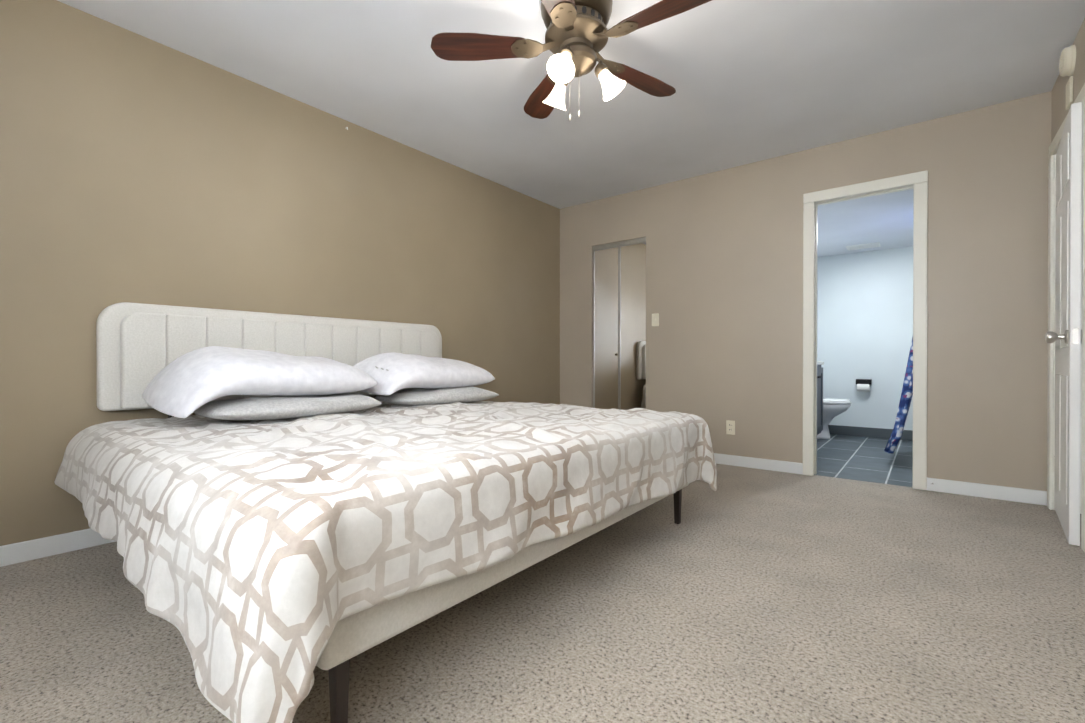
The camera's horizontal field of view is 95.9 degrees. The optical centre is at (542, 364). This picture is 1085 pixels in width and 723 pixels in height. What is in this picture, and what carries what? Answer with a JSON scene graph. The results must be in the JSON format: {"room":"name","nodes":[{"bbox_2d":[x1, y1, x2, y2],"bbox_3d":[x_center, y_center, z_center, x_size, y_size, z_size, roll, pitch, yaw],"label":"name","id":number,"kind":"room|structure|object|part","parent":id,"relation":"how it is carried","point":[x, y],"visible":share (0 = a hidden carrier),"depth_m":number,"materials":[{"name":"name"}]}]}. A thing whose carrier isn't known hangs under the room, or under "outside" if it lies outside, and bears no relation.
{"room":"bedroom","nodes":[
{"label":"bedroom","id":0,"kind":"room"},
{"bbox_2d":[0,0,559,545],"bbox_3d":[-1.301,-0.389,3.319,0.120,2.440,4.870,0,0,38],"label":"wall","id":1,"kind":"structure","parent":0,"point":[136,168],"depth_m":2.56,"materials":[{"name":"beige paint"}]},
{"bbox_2d":[0,528,115,566],"bbox_3d":[-1.250,0.789,3.284,0.012,0.085,4.630,0,0,38],"label":"baseboard","id":2,"kind":"structure","parent":1,"relation":"attached to","point":[19,552],"depth_m":2.13,"materials":[{"name":"white paint"}]},
{"bbox_2d":[0,464,1084,722],"bbox_3d":[0.123,0.867,2.143,3.820,0.060,4.780,0,0,38],"label":"floor carpet","id":3,"kind":"object","parent":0,"point":[750,596],"visible":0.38,"depth_m":1.54,"materials":[{"name":"beige carpet"}]},
{"bbox_2d":[54,302,716,722],"bbox_3d":[-0.601,0.271,2.378,2.141,1.130,2.313,0,0,38],"label":"bed","id":4,"kind":"object","parent":3,"relation":"on","point":[284,510],"visible":1,"depth_m":1.47,"materials":[{"name":"beige fabric"}]},
{"bbox_2d":[142,346,377,417],"bbox_3d":[-1.345,0.073,2.417,0.620,0.276,0.950,10,3,36],"label":"pillow","id":5,"kind":"object","parent":4,"relation":"on","point":[187,385],"depth_m":2.15,"materials":[{"name":"fabric"}]},
{"bbox_3d":[-1.417,-0.042,3.030,0.050,0.510,2.010,0,0,38],"label":"headboard","id":6,"kind":"part","parent":4,"relation":"part of","materials":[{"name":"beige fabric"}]},
{"bbox_2d":[193,393,381,419],"bbox_3d":[-1.216,0.199,2.381,0.480,0.108,0.800,0,0,38],"label":"pillow","id":7,"kind":"object","parent":4,"relation":"on","point":[281,406],"depth_m":2.21,"materials":[{"name":"white fabric"}]},
{"bbox_3d":[-0.599,0.391,2.405,1.900,0.220,1.940,0,0,38],"label":"mattress","id":8,"kind":"part","parent":4,"relation":"part of","materials":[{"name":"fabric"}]},
{"bbox_3d":[-0.455,0.747,1.096,0.034,0.190,0.034,0,0,38],"label":"leg","id":9,"kind":"part","parent":4,"relation":"part of","materials":[{"name":"grey"}]},
{"bbox_2d":[353,352,494,395],"bbox_3d":[-0.769,0.051,3.124,0.600,0.236,0.900,9,4,38],"label":"pillow","id":10,"kind":"object","parent":4,"relation":"on","point":[419,375],"depth_m":2.87,"materials":[{"name":"fabric"}]},
{"bbox_2d":[375,386,498,405],"bbox_3d":[-0.652,0.190,3.096,0.460,0.120,0.740,0,0,40],"label":"pillow","id":11,"kind":"object","parent":4,"relation":"on","point":[411,395],"depth_m":2.91,"materials":[{"name":"white fabric"}]},
{"bbox_3d":[-0.603,0.573,2.409,1.950,0.145,2.000,0,0,38],"label":"platform rail","id":12,"kind":"part","parent":4,"relation":"part of","materials":[{"name":"beige fabric"}]},
{"bbox_3d":[0.710,0.740,2.571,0.034,0.190,0.034,0,0,38],"label":"leg","id":13,"kind":"part","parent":4,"relation":"part of","materials":[{"name":"grey wood"}]},
{"bbox_2d":[57,0,1084,208],"bbox_3d":[0.151,-1.643,2.167,3.820,0.080,4.870,0,0,38],"label":"ceiling","id":14,"kind":"structure","parent":0,"point":[751,81],"depth_m":2.68,"materials":[{"name":"paint"}]},
{"bbox_2d":[431,0,711,120],"bbox_3d":[0.193,-1.335,2.148,1.196,0.534,1.226,0,0,38],"label":"ceiling fan","id":15,"kind":"object","parent":14,"relation":"hanging from","point":[578,33],"visible":1,"depth_m":2.13,"materials":[{"name":"brown wood"}]},
{"bbox_3d":[-0.279,-1.401,2.163,0.430,0.006,0.148,0,-11,-1],"label":"blade","id":16,"kind":"part","parent":15,"relation":"part of","materials":[{"name":"brown wood"}]},
{"bbox_3d":[0.013,-1.403,2.575,0.148,0.006,0.430,12,-3,-18],"label":"blade","id":17,"kind":"part","parent":15,"relation":"part of","materials":[{"name":"brown wood"}]},
{"bbox_3d":[0.071,-1.258,2.288,0.120,0.100,0.120,38,32,29],"label":"lamp shade","id":18,"kind":"part","parent":15,"relation":"part of","materials":[{"name":"white glass"}]},
{"bbox_3d":[0.023,-1.399,1.758,0.148,0.006,0.430,-11,-3,17],"label":"blade","id":19,"kind":"part","parent":15,"relation":"part of","materials":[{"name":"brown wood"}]},
{"bbox_3d":[0.087,-1.257,2.041,0.120,0.100,0.120,-8,-38,36],"label":"lamp shade","id":20,"kind":"part","parent":15,"relation":"part of","materials":[{"name":"white glass"}]},
{"bbox_2d":[560,47,572,59],"bbox_3d":[0.103,-1.310,2.073,0.060,0.036,0.060,-8,-38,36],"label":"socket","id":21,"kind":"object","parent":15,"relation":"attached to","point":[567,50],"depth_m":2.05,"materials":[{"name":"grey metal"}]},
{"bbox_2d":[595,63,607,77],"bbox_3d":[0.257,-1.311,2.176,0.060,0.036,0.060,-32,3,39],"label":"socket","id":22,"kind":"object","parent":15,"relation":"attached to","point":[601,68],"depth_m":2.15,"materials":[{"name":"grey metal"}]},
{"bbox_3d":[0.293,-1.258,2.178,0.120,0.100,0.120,-32,3,39],"label":"lamp shade","id":23,"kind":"part","parent":15,"relation":"part of","materials":[{"name":"white glass"}]},
{"bbox_3d":[0.495,-1.403,2.425,0.430,0.006,0.148,0,11,-37],"label":"blade","id":24,"kind":"part","parent":15,"relation":"part of","materials":[{"name":"brown wood"}]},
{"bbox_3d":[0.501,-1.400,1.920,0.430,0.006,0.148,0,11,35],"label":"blade","id":25,"kind":"part","parent":15,"relation":"part of","materials":[{"name":"brown wood"}]},
{"bbox_2d":[560,91,1051,490],"bbox_3d":[1.623,-0.392,4.037,3.580,2.440,0.120,0,0,38],"label":"wall","id":26,"kind":"structure","parent":0,"point":[724,281],"depth_m":3.68,"materials":[{"name":"beige paint"}]},
{"bbox_2d":[593,237,645,249],"bbox_3d":[0.742,-1.159,4.702,0.590,0.032,0.042,0,0,38],"label":"track","id":27,"kind":"object","parent":26,"relation":"attached to","point":[620,243],"visible":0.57,"depth_m":4.67,"materials":[{"name":"grey metal"}]},
{"bbox_2d":[594,247,617,408],"bbox_3d":[0.626,-0.169,4.797,0.271,1.923,0.008,0,0,38],"label":"pane","id":28,"kind":"object","parent":27,"relation":"attached to","point":[606,331],"visible":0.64,"depth_m":4.79,"materials":[{"name":"silver glass"}]},
{"bbox_2d":[593,241,645,409],"bbox_3d":[0.735,-0.169,4.697,0.586,1.948,0.050,0,0,38],"label":"mirrored closet door","id":29,"kind":"structure","parent":27,"relation":"hanging from","point":[619,326],"depth_m":4.70,"materials":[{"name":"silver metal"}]},
{"bbox_3d":[0.628,-0.169,4.799,0.291,1.948,0.022,0,0,38],"label":"mirror frame","id":30,"kind":"part","parent":29,"relation":"part of","materials":[{"name":"silver metal"}]},
{"bbox_3d":[0.859,-0.168,4.616,0.291,1.948,0.022,0,0,38],"label":"mirror frame","id":31,"kind":"part","parent":29,"relation":"part of","materials":[{"name":"silver metal"}]},
{"bbox_2d":[652,313,658,325],"bbox_3d":[1.018,-0.404,4.427,0.070,0.115,0.015,0,0,38],"label":"light switch","id":32,"kind":"object","parent":26,"relation":"attached to","point":[655,319],"visible":1,"depth_m":4.43,"materials":[{"name":"beige plastic"}]},
{"bbox_2d":[726,420,734,434],"bbox_3d":[1.544,0.518,4.020,0.070,0.115,0.008,0,0,38],"label":"electrical outlet","id":33,"kind":"object","parent":26,"relation":"attached to","point":[730,427],"visible":1,"depth_m":4.02,"materials":[{"name":"beige plastic"}]},
{"bbox_2d":[714,453,802,474],"bbox_3d":[1.456,0.785,4.090,1.300,0.085,0.012,0,0,38],"label":"baseboard","id":34,"kind":"structure","parent":26,"relation":"attached to","point":[767,464],"depth_m":3.87,"materials":[{"name":"white paint"}]},
{"bbox_2d":[814,268,814,473],"bbox_3d":[2.051,-0.190,3.702,0.020,2.040,0.128,0,0,38],"label":"trim","id":35,"kind":"structure","parent":26,"relation":"attached to","point":[814,370],"depth_m":3.67,"materials":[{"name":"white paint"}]},
{"bbox_2d":[815,203,817,474],"bbox_3d":[2.067,-0.190,3.697,0.010,2.040,0.035,0,0,38],"label":"trim","id":36,"kind":"structure","parent":26,"relation":"attached to","point":[816,223],"depth_m":3.68,"materials":[{"name":"white paint"}]},
{"bbox_2d":[814,184,913,205],"bbox_3d":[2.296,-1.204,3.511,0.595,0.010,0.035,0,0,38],"label":"trim","id":37,"kind":"structure","parent":26,"relation":"attached to","point":[869,195],"depth_m":3.49,"materials":[{"name":"white paint"}]},
{"bbox_2d":[803,170,927,489],"bbox_3d":[2.248,-0.224,3.455,0.735,2.110,0.017,0,0,38],"label":"door frame","id":38,"kind":"structure","parent":26,"relation":"attached to","point":[920,239],"depth_m":3.27,"materials":[{"name":"white paint"}]},
{"bbox_2d":[927,477,1046,505],"bbox_3d":[2.761,0.790,3.059,0.575,0.085,0.012,0,0,38],"label":"baseboard","id":39,"kind":"structure","parent":26,"relation":"attached to","point":[1030,496],"depth_m":3.04,"materials":[{"name":"white paint"}]},
{"bbox_2d":[814,434,912,486],"bbox_3d":[3.034,0.856,4.540,2.140,0.060,2.590,0,0,38],"label":"floor","id":40,"kind":"structure","parent":0,"point":[866,459],"depth_m":4.22,"materials":[{"name":"tile"}]},
{"bbox_2d":[817,365,822,434],"bbox_3d":[2.334,0.415,4.753,0.530,0.820,1.460,0,0,38],"label":"bathroom vanity","id":41,"kind":"object","parent":40,"relation":"on","point":[819,398],"depth_m":5.06,"materials":[{"name":"grey paint"}]},
{"bbox_2d":[817,397,851,438],"bbox_3d":[3.058,0.436,5.507,0.712,0.772,0.436,0,0,38],"label":"toilet","id":42,"kind":"object","parent":40,"relation":"on","point":[833,408],"visible":0.21,"depth_m":5.29,"materials":[{"name":"white ceramic"}]},
{"bbox_3d":[3.138,0.399,5.443,0.508,0.050,0.386,0,0,38],"label":"seat lid","id":43,"kind":"part","parent":42,"relation":"part of","materials":[{"name":"white ceramic"}]},
{"bbox_2d":[817,246,912,430],"bbox_3d":[3.800,-0.228,5.504,1.900,2.100,0.120,0,0,38],"label":"wall","id":44,"kind":"structure","parent":0,"point":[865,315],"depth_m":5.53,"materials":[{"name":"paint"}]},
{"bbox_2d":[856,379,871,391],"bbox_3d":[3.614,0.236,5.510,0.145,0.138,0.102,0,0,38],"label":"toilet paper holder","id":45,"kind":"object","parent":44,"relation":"attached to","point":[863,385],"visible":1,"depth_m":5.48,"materials":[{"name":"black metal"}]},
{"bbox_2d":[828,425,912,440],"bbox_3d":[3.759,0.767,5.457,1.900,0.110,0.012,0,0,38],"label":"baseboard","id":46,"kind":"structure","parent":44,"relation":"attached to","point":[863,432],"depth_m":5.53,"materials":[{"name":"grey tile"}]},
{"bbox_2d":[884,337,912,452],"bbox_3d":[3.271,-0.203,4.332,0.366,1.863,2.372,0,0,38],"label":"shower curtain","id":47,"kind":"object","parent":44,"relation":"hanging from","point":[902,414],"visible":0.42,"depth_m":3.98,"materials":[{"name":"blue fabric"}]},
{"bbox_2d":[817,189,912,256],"bbox_3d":[3.062,-1.314,4.565,2.140,0.080,2.500,0,0,38],"label":"ceiling","id":48,"kind":"structure","parent":0,"point":[885,221],"depth_m":4.42,"materials":[{"name":"paint"}]},
{"bbox_2d":[846,242,880,250],"bbox_3d":[3.456,-1.271,5.274,0.300,0.012,0.200,0,0,38],"label":"ceiling vent","id":49,"kind":"object","parent":48,"relation":"in","point":[864,246],"visible":1,"depth_m":5.26,"materials":[{"name":"white metal"}]},
{"bbox_2d":[1051,18,1084,142],"bbox_3d":[1.603,-0.378,1.026,0.120,2.440,4.870,0,0,38],"label":"wall","id":50,"kind":"structure","parent":0,"point":[1059,112],"depth_m":2.58,"materials":[{"name":"beige paint"}]},
{"bbox_2d":[1045,102,1081,545],"bbox_3d":[2.682,-0.183,2.505,0.186,2.013,0.760,0,0,43],"label":"entry door","id":51,"kind":"structure","parent":50,"relation":"in","point":[1065,335],"depth_m":2.27,"materials":[{"name":"white paint"}]},
{"bbox_3d":[2.425,-0.129,2.309,0.075,0.066,0.066,0,0,43],"label":"knob","id":52,"kind":"part","parent":51,"relation":"part of","materials":[{"name":"silver metal"}]},
{"bbox_3d":[2.781,-0.425,2.639,0.004,0.680,0.270,0,0,43],"label":"panel","id":53,"kind":"part","parent":51,"relation":"part of","materials":[{"name":"white paint"}]},
{"bbox_3d":[2.781,0.355,2.643,0.004,0.600,0.270,0,0,43],"label":"panel","id":54,"kind":"part","parent":51,"relation":"part of","materials":[{"name":"white paint"}]},
{"bbox_3d":[2.781,-0.975,2.636,0.004,0.220,0.270,0,0,43],"label":"panel","id":55,"kind":"part","parent":51,"relation":"part of","materials":[{"name":"white paint"}]},
{"bbox_3d":[2.550,0.356,2.393,0.004,0.600,0.270,0,0,43],"label":"panel","id":56,"kind":"part","parent":51,"relation":"part of","materials":[{"name":"white paint"}]},
{"bbox_3d":[2.550,-0.424,2.389,0.004,0.680,0.270,0,0,43],"label":"panel","id":57,"kind":"part","parent":51,"relation":"part of","materials":[{"name":"white paint"}]},
{"bbox_3d":[2.550,-0.974,2.387,0.004,0.220,0.270,0,0,43],"label":"panel","id":58,"kind":"part","parent":51,"relation":"part of","materials":[{"name":"white paint"}]},
{"bbox_2d":[1047,83,1084,551],"bbox_3d":[2.679,-0.215,2.503,0.017,2.100,0.890,0,0,38],"label":"door frame","id":59,"kind":"structure","parent":50,"relation":"attached to","point":[1050,380],"depth_m":2.79,"materials":[{"name":"white paint"}]},
{"bbox_2d":[1059,44,1075,76],"bbox_3d":[2.632,-1.520,2.457,0.042,0.140,0.140,0,0,38],"label":"smoke detector","id":60,"kind":"object","parent":50,"relation":"attached to","point":[1067,62],"visible":1,"depth_m":2.42,"materials":[{"name":"beige plastic"}]},
{"bbox_2d":[1053,150,1082,513],"bbox_3d":[2.974,-0.181,2.766,0.122,2.030,0.020,0,0,38],"label":"trim","id":61,"kind":"structure","parent":50,"relation":"attached to","point":[1081,328],"depth_m":2.73,"materials":[{"name":"white paint"}]},
{"bbox_2d":[1054,108,1082,154],"bbox_3d":[2.733,-1.205,2.456,0.122,0.020,0.800,0,0,38],"label":"trim","id":62,"kind":"structure","parent":50,"relation":"attached to","point":[1082,132],"depth_m":2.53,"materials":[{"name":"white paint"}]},
{"bbox_2d":[1066,76,1072,109],"bbox_3d":[2.662,-1.370,2.473,0.013,0.130,0.100,0,0,38],"label":"wall plate","id":63,"kind":"object","parent":50,"relation":"attached to","point":[1069,93],"visible":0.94,"depth_m":2.44,"materials":[{"name":"beige plastic"}]}
]}

